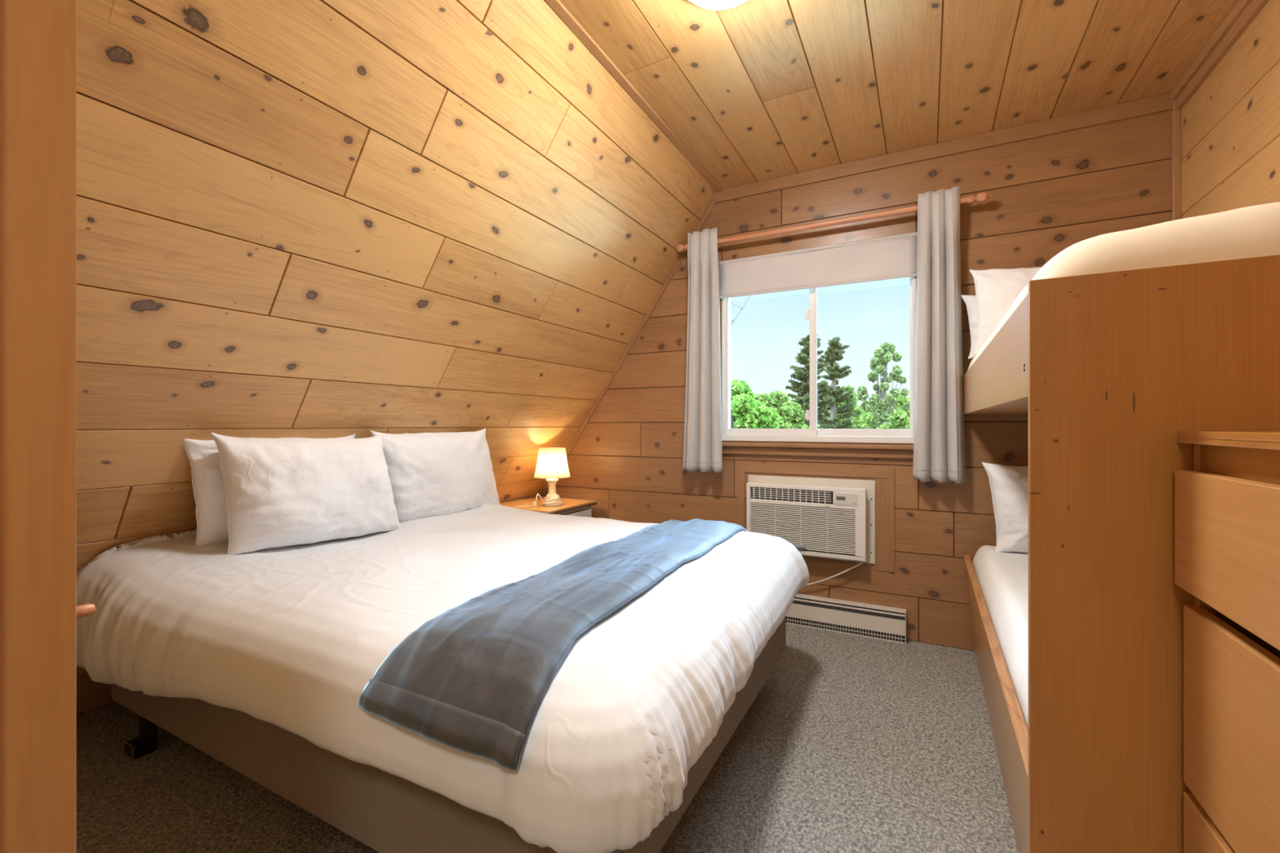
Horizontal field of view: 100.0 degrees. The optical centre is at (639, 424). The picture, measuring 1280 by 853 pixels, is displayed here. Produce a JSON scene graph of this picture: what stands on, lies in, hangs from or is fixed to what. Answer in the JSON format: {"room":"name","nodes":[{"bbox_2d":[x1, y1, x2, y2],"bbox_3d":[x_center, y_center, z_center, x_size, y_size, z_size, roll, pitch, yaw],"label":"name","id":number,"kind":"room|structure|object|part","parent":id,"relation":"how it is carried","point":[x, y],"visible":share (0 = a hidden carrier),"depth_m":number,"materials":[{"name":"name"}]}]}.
{"room":"cabin bedroom","nodes":[
{"label":"cabin bedroom","id":0,"kind":"room"},
{"bbox_2d":[76,0,716,714],"bbox_3d":[-1.026,-0.173,2.253,1.870,2.632,3.215,0,0,28],"label":"wall","id":1,"kind":"structure","parent":0,"point":[308,219],"depth_m":1.67,"materials":[{"name":"brown wood"}]},
{"bbox_2d":[545,0,722,191],"bbox_3d":[-0.185,-1.355,1.893,0.035,0.011,2.749,0,0,28],"label":"trim","id":2,"kind":"structure","parent":1,"relation":"attached to","point":[557,6],"depth_m":2.11,"materials":[{"name":"brown wood"}]},
{"bbox_2d":[75,622,1018,852],"bbox_3d":[-0.449,1.130,0.859,4.200,0.120,5.095,0,0,28],"label":"floor","id":3,"kind":"structure","parent":0,"point":[851,744],"depth_m":1.60,"materials":[{"name":"carpet"}]},
{"bbox_2d":[111,615,786,852],"bbox_3d":[-0.597,0.782,2.023,1.945,0.575,1.519,0,0,28],"label":"double bed","id":4,"kind":"object","parent":3,"relation":"on","point":[386,812],"visible":0.3,"depth_m":1.26,"materials":[{"name":"fabric"}]},
{"bbox_3d":[-1.619,1.002,1.768,0.036,0.095,0.036,0,0,28],"label":"leg","id":5,"kind":"part","parent":4,"relation":"part of","materials":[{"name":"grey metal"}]},
{"bbox_2d":[76,504,808,852],"bbox_3d":[-0.584,0.604,2.018,2.202,0.483,1.804,0,0,28],"label":"duvet","id":6,"kind":"object","parent":4,"relation":"on","point":[291,638],"visible":0.77,"depth_m":1.30,"materials":[{"name":"fabric"}]},
{"bbox_2d":[183,434,355,546],"bbox_3d":[-1.317,0.242,2.003,0.185,0.416,0.703,0,0,28],"label":"pillow","id":7,"kind":"object","parent":6,"relation":"on","point":[207,482],"visible":0.3,"depth_m":1.76,"materials":[{"name":"fabric"}]},
{"bbox_2d":[210,432,401,555],"bbox_3d":[-1.182,0.248,2.011,0.244,0.447,0.765,0,0,28],"label":"pillow","id":8,"kind":"object","parent":6,"relation":"on","point":[282,491],"visible":0.98,"depth_m":1.85,"materials":[{"name":"fabric"}]},
{"bbox_2d":[369,427,499,521],"bbox_3d":[-0.941,0.245,2.599,0.258,0.453,0.902,0,0,28],"label":"pillow","id":9,"kind":"object","parent":6,"relation":"on","point":[430,473],"visible":0.78,"depth_m":2.46,"materials":[{"name":"fabric"}]},
{"bbox_2d":[357,518,747,770],"bbox_3d":[-0.001,0.485,1.718,0.469,0.143,1.744,0,0,28],"label":"throw blanket","id":10,"kind":"object","parent":6,"relation":"on","point":[473,678],"visible":1,"depth_m":1.07,"materials":[{"name":"fabric"}]},
{"bbox_2d":[499,496,596,517],"bbox_3d":[-0.595,0.779,3.335,0.487,0.581,0.484,0,0,28],"label":"nightstand","id":11,"kind":"object","parent":3,"relation":"on","point":[571,507],"visible":0.16,"depth_m":3.30,"materials":[{"name":"brown wood"}]},
{"bbox_2d":[516,447,570,507],"bbox_3d":[-0.555,0.316,3.228,0.232,0.345,0.292,0,0,28],"label":"table lamp","id":12,"kind":"object","parent":11,"relation":"on","point":[552,462],"visible":1,"depth_m":3.19,"materials":[{"name":"white"}]},
{"bbox_3d":[-0.640,0.451,3.207,0.197,0.072,0.040,0,0,-42],"label":"lamp cord","id":13,"kind":"part","parent":12,"relation":"part of","materials":[{"name":"white plastic"}]},
{"bbox_3d":[-0.533,0.231,3.257,0.219,0.175,0.219,0,0,28],"label":"lamp shade","id":14,"kind":"part","parent":12,"relation":"part of","materials":[{"name":"white fabric"}]},
{"bbox_3d":[-0.410,0.627,3.237,0.016,0.185,0.396,0,0,28],"label":"drawer","id":15,"kind":"part","parent":11,"relation":"part of","materials":[{"name":"white"}]},
{"bbox_2d":[963,254,1279,852],"bbox_3d":[1.434,0.412,1.556,0.759,1.316,1.854,0,0,28],"label":"bunk bed","id":16,"kind":"object","parent":3,"relation":"on","point":[1106,370],"visible":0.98,"depth_m":0.86,"materials":[{"name":"brown wood"}]},
{"bbox_2d":[972,545,1027,728],"bbox_3d":[1.436,0.644,1.550,0.727,0.214,1.804,0,0,28],"label":"mattress","id":17,"kind":"object","parent":16,"relation":"on","point":[1002,577],"visible":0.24,"depth_m":1.70,"materials":[{"name":"white fabric"}]},
{"bbox_2d":[982,462,1027,553],"bbox_3d":[1.782,0.361,2.218,0.622,0.389,0.236,0,0,30],"label":"pillow","id":18,"kind":"object","parent":17,"relation":"on","point":[1008,484],"visible":0.3,"depth_m":2.26,"materials":[{"name":"fabric"}]},
{"bbox_3d":[1.438,-0.133,1.552,0.719,0.133,1.809,0,0,28],"label":"mattress","id":19,"kind":"object","parent":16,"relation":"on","visible":0},
{"bbox_2d":[967,201,1279,370],"bbox_3d":[1.426,-0.281,1.547,0.750,0.159,1.789,0,0,28],"label":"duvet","id":20,"kind":"object","parent":19,"relation":"on","point":[1253,231],"visible":0.32,"depth_m":0.86,"materials":[{"name":"fabric"}]},
{"bbox_2d":[960,294,977,359],"bbox_3d":[1.756,-0.450,2.337,0.618,0.302,0.135,0,0,28],"label":"pillow","id":21,"kind":"object","parent":20,"relation":"on","point":[970,300],"visible":0.19,"depth_m":2.44,"materials":[{"name":"fabric"}]},
{"bbox_2d":[968,266,1041,354],"bbox_3d":[1.719,-0.494,2.218,0.611,0.384,0.167,0,0,28],"label":"pillow","id":22,"kind":"object","parent":20,"relation":"on","point":[997,290],"visible":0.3,"depth_m":2.27,"materials":[{"name":"fabric"}]},
{"bbox_2d":[1174,431,1279,852],"bbox_3d":[0.892,0.540,0.346,0.579,1.061,0.789,0,0,28],"label":"dresser","id":23,"kind":"object","parent":3,"relation":"on","point":[1227,508],"visible":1,"depth_m":0.69,"materials":[{"name":"brown wood"}]},
{"bbox_3d":[0.656,0.683,0.475,0.020,0.250,0.764,0,0,28],"label":"drawer","id":24,"kind":"part","parent":23,"relation":"part of","materials":[{"name":"brown wood"}]},
{"bbox_3d":[0.647,0.157,0.479,0.020,0.175,0.764,0,0,28],"label":"drawer","id":25,"kind":"part","parent":23,"relation":"part of","materials":[{"name":"brown wood"}]},
{"bbox_3d":[0.656,0.408,0.475,0.020,0.270,0.764,0,0,28],"label":"drawer","id":26,"kind":"part","parent":23,"relation":"part of","materials":[{"name":"brown wood"}]},
{"bbox_2d":[545,110,1171,650],"bbox_3d":[0.600,-0.230,3.130,3.920,2.600,0.140,0,0,28],"label":"wall","id":27,"kind":"structure","parent":0,"point":[1052,193],"depth_m":2.65,"materials":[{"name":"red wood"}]},
{"bbox_2d":[540,198,715,496],"bbox_3d":[-0.287,-0.133,3.516,1.706,2.433,0.012,0,0,28],"label":"trim","id":28,"kind":"structure","parent":27,"relation":"attached to","point":[712,204],"depth_m":3.38,"materials":[{"name":"red wood"}]},
{"bbox_2d":[746,475,875,564],"bbox_3d":[0.882,0.496,2.840,0.659,0.423,0.090,0,0,28],"label":"air conditioner","id":29,"kind":"object","parent":27,"relation":"attached to","point":[830,518],"visible":0.88,"depth_m":2.79,"materials":[{"name":"beige plastic"}]},
{"bbox_2d":[751,487,831,503],"bbox_3d":[0.799,0.375,2.853,0.414,0.062,0.014,0,0,28],"label":"air vent grille","id":30,"kind":"object","parent":29,"relation":"attached to","point":[759,495],"depth_m":2.85,"materials":[{"name":"white plastic"}]},
{"bbox_2d":[807,561,863,585],"bbox_3d":[0.734,0.791,2.946,0.930,0.216,0.014,0,0,30],"label":"power cord","id":31,"kind":"object","parent":29,"relation":"hanging from","point":[862,562],"visible":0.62,"depth_m":2.78,"materials":[{"name":"white plastic"}]},
{"bbox_3d":[1.042,0.379,2.712,0.108,0.062,0.002,0,0,28],"label":"control panel","id":32,"kind":"part","parent":29,"relation":"part of","materials":[{"name":"grey plastic"}]},
{"bbox_2d":[737,462,894,572],"bbox_3d":[0.918,0.477,2.877,0.806,0.526,0.008,0,0,28],"label":"trim","id":33,"kind":"structure","parent":27,"relation":"attached to","point":[884,477],"depth_m":2.73,"materials":[{"name":"red wood"}]},
{"bbox_2d":[722,442,913,458],"bbox_3d":[0.909,0.137,2.858,1.040,0.066,0.050,0,0,28],"label":"trim","id":34,"kind":"structure","parent":27,"relation":"attached to","point":[888,451],"depth_m":2.83,"materials":[{"name":"red wood"}]},
{"bbox_2d":[721,275,916,444],"bbox_3d":[0.946,-0.417,2.929,1.008,1.025,0.117,0,0,28],"label":"window","id":35,"kind":"structure","parent":27,"relation":"in","point":[813,434],"depth_m":2.90,"materials":[{"name":"white plastic"}]},
{"bbox_3d":[0.731,-0.420,3.019,0.508,0.960,0.030,0,0,28],"label":"sliding sash","id":36,"kind":"part","parent":35,"relation":"part of","materials":[{"name":"clear glass"}]},
{"bbox_2d":[719,231,917,298],"bbox_3d":[0.911,-0.834,2.866,1.016,0.216,0.021,0,0,28],"label":"roller blind","id":37,"kind":"object","parent":35,"relation":"attached to","point":[895,256],"visible":0.91,"depth_m":2.83,"materials":[{"name":"fabric"}]},
{"bbox_3d":[1.158,-0.420,2.827,0.495,0.960,0.026,0,0,28],"label":"fixed sash","id":38,"kind":"part","parent":35,"relation":"part of","materials":[{"name":"clear glass"}]},
{"bbox_2d":[674,191,991,252],"bbox_3d":[0.913,-1.034,2.823,1.572,0.060,0.108,0,0,28],"label":"curtain rod","id":39,"kind":"object","parent":27,"relation":"attached to","point":[981,197],"visible":0.71,"depth_m":2.73,"materials":[{"name":"brown wood"}]},
{"bbox_2d":[682,227,723,472],"bbox_3d":[0.362,-0.419,3.077,0.246,1.377,0.098,0,0,28],"label":"curtain","id":40,"kind":"object","parent":39,"relation":"hanging from","point":[703,437],"visible":1,"depth_m":3.05,"materials":[{"name":"fabric"}]},
{"bbox_2d":[912,186,966,483],"bbox_3d":[1.406,-0.413,2.524,0.225,1.366,0.100,0,0,28],"label":"curtain","id":41,"kind":"object","parent":39,"relation":"hanging from","point":[939,433],"visible":1,"depth_m":2.50,"materials":[{"name":"fabric"}]},
{"bbox_2d":[786,593,906,644],"bbox_3d":[0.792,0.994,2.912,1.170,0.152,0.064,0,0,28],"label":"baseboard heater","id":42,"kind":"object","parent":27,"relation":"attached to","point":[877,621],"visible":0.45,"depth_m":2.74,"materials":[{"name":"beige metal"}]},
{"bbox_2d":[786,617,905,644],"bbox_3d":[0.780,1.050,2.889,1.162,0.040,0.006,0,0,28],"label":"grille","id":43,"kind":"object","parent":42,"relation":"attached to","point":[875,632],"depth_m":2.73,"materials":[{"name":"metal"}]},
{"bbox_3d":[0.805,0.994,2.938,1.162,0.152,0.005,0,0,28],"label":"plate","id":44,"kind":"part","parent":42,"relation":"part of","materials":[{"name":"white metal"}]},
{"bbox_2d":[713,92,1173,203],"bbox_3d":[1.308,-1.326,2.665,1.985,0.068,0.016,0,0,28],"label":"trim","id":45,"kind":"structure","parent":27,"relation":"attached to","point":[1160,103],"depth_m":2.54,"materials":[{"name":"red wood"}]},
{"bbox_2d":[1171,98,1181,220],"bbox_3d":[2.191,-0.145,2.193,0.025,2.430,0.020,0,0,28],"label":"trim","id":46,"kind":"structure","parent":27,"relation":"attached to","point":[1175,113],"depth_m":2.19,"materials":[{"name":"brown wood"}]},
{"bbox_2d":[559,0,1238,189],"bbox_3d":[0.642,-1.410,1.366,2.250,0.100,3.215,0,0,28],"label":"ceiling","id":47,"kind":"structure","parent":0,"point":[756,91],"depth_m":2.02,"materials":[{"name":"brown wood"}]},
{"bbox_2d":[688,0,746,9],"bbox_3d":[0.242,-1.314,1.570,0.292,0.092,0.292,0,0,28],"label":"ceiling light","id":48,"kind":"object","parent":47,"relation":"attached to","point":[708,4],"visible":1,"depth_m":1.64,"materials":[{"name":"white glass"}]},
{"bbox_2d":[1181,0,1279,218],"bbox_3d":[1.562,-0.155,0.877,0.100,2.550,3.215,0,0,28],"label":"wall","id":49,"kind":"structure","parent":0,"point":[1230,124],"depth_m":1.78,"materials":[{"name":"brown wood"}]},
{"bbox_2d":[1170,0,1268,109],"bbox_3d":[1.540,-1.321,0.974,0.035,0.078,2.752,0,0,28],"label":"trim","id":50,"kind":"structure","parent":49,"relation":"attached to","point":[1244,11],"depth_m":1.87,"materials":[{"name":"brown wood"}]},
{"bbox_3d":[-0.764,-0.180,0.586,3.900,2.500,0.097,0,0,28],"label":"wall","id":51,"kind":"structure","parent":0,"visible":0},
{"bbox_2d":[0,0,76,852],"bbox_3d":[-0.072,0.039,0.206,1.200,2.062,0.117,0,0,28],"label":"trim","id":52,"kind":"structure","parent":51,"relation":"attached to","point":[38,37],"depth_m":0.51,"materials":[{"name":"brown wood"}]},
{"bbox_2d":[76,604,95,618],"bbox_3d":[-0.561,0.188,0.542,0.012,0.012,0.017,0,0,28],"label":"wooden peg","id":53,"kind":"object","parent":51,"relation":"attached to","point":[86,610],"visible":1,"depth_m":0.54,"materials":[{"name":"brown wood"}]},
{"label":"outside","id":54,"kind":"structure","parent":0,"visible":0},
{"bbox_3d":[21.984,4.370,41.315,120.000,0.200,86.400,0,0,28],"label":"ground","id":55,"kind":"structure","parent":54,"visible":0},
{"bbox_2d":[730,295,750,325],"bbox_3d":[1.234,1.193,7.952,0.831,6.155,0.028,0,0,28],"label":"antenna","id":56,"kind":"object","parent":55,"relation":"on","point":[742,308],"visible":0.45,"depth_m":7.84,"materials":[{"name":"grey metal"}]},
{"bbox_2d":[730,378,780,428],"bbox_3d":[2.210,1.554,13.359,2.570,5.435,2.642,0,0,-37],"label":"leafy tree","id":57,"kind":"object","parent":55,"relation":"on","point":[745,413],"visible":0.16,"depth_m":12.70,"materials":[{"name":"green plant"}]},
{"bbox_2d":[733,390,809,428],"bbox_3d":[5.321,1.443,22.052,3.346,5.661,3.288,0,0,28],"label":"leafy tree","id":58,"kind":"object","parent":55,"relation":"on","point":[790,414],"visible":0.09,"depth_m":21.19,"materials":[{"name":"green plant"}]},
{"bbox_2d":[790,392,830,426],"bbox_3d":[14.260,0.716,47.861,6.120,7.130,5.840,0,0,-22],"label":"tree","id":59,"kind":"object","parent":55,"relation":"on","point":[818,423],"visible":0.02,"depth_m":47.07,"materials":[{"name":"green plant"}]},
{"bbox_2d":[785,333,841,428],"bbox_3d":[7.534,0.069,24.242,2.719,8.407,2.661,0,0,-18],"label":"pine tree","id":60,"kind":"object","parent":55,"relation":"on","point":[801,374],"visible":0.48,"depth_m":23.95,"materials":[{"name":"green plant"}]},
{"bbox_2d":[817,336,861,428],"bbox_3d":[9.759,-0.117,27.280,2.688,8.780,2.658,0,0,-44],"label":"pine tree","id":61,"kind":"object","parent":55,"relation":"on","point":[834,372],"visible":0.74,"depth_m":26.94,"materials":[{"name":"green plant"}]},
{"bbox_2d":[821,384,874,428],"bbox_3d":[21.825,0.035,56.431,5.616,8.489,6.342,0,0,36],"label":"tree","id":62,"kind":"object","parent":55,"relation":"on","point":[855,418],"visible":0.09,"depth_m":55.54,"materials":[{"name":"green plant"}]},
{"bbox_2d":[856,342,910,429],"bbox_3d":[10.317,0.375,22.719,2.152,7.792,2.030,0,0,28],"label":"leafy tree","id":63,"kind":"object","parent":55,"relation":"on","point":[883,355],"visible":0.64,"depth_m":22.45,"materials":[{"name":"green plant"}]},
{"bbox_2d":[856,392,910,429],"bbox_3d":[21.720,0.737,45.182,6.433,7.089,6.274,0,0,24],"label":"tree","id":64,"kind":"object","parent":55,"relation":"on","point":[869,420],"visible":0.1,"depth_m":44.39,"materials":[{"name":"green plant"}]},
{"bbox_2d":[875,408,909,428],"bbox_3d":[8.448,1.889,17.170,1.654,4.764,1.913,0,0,-41],"label":"shrub","id":65,"kind":"object","parent":55,"relation":"on","point":[895,417],"visible":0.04,"depth_m":16.98,"materials":[{"name":"green plant"}]}
]}

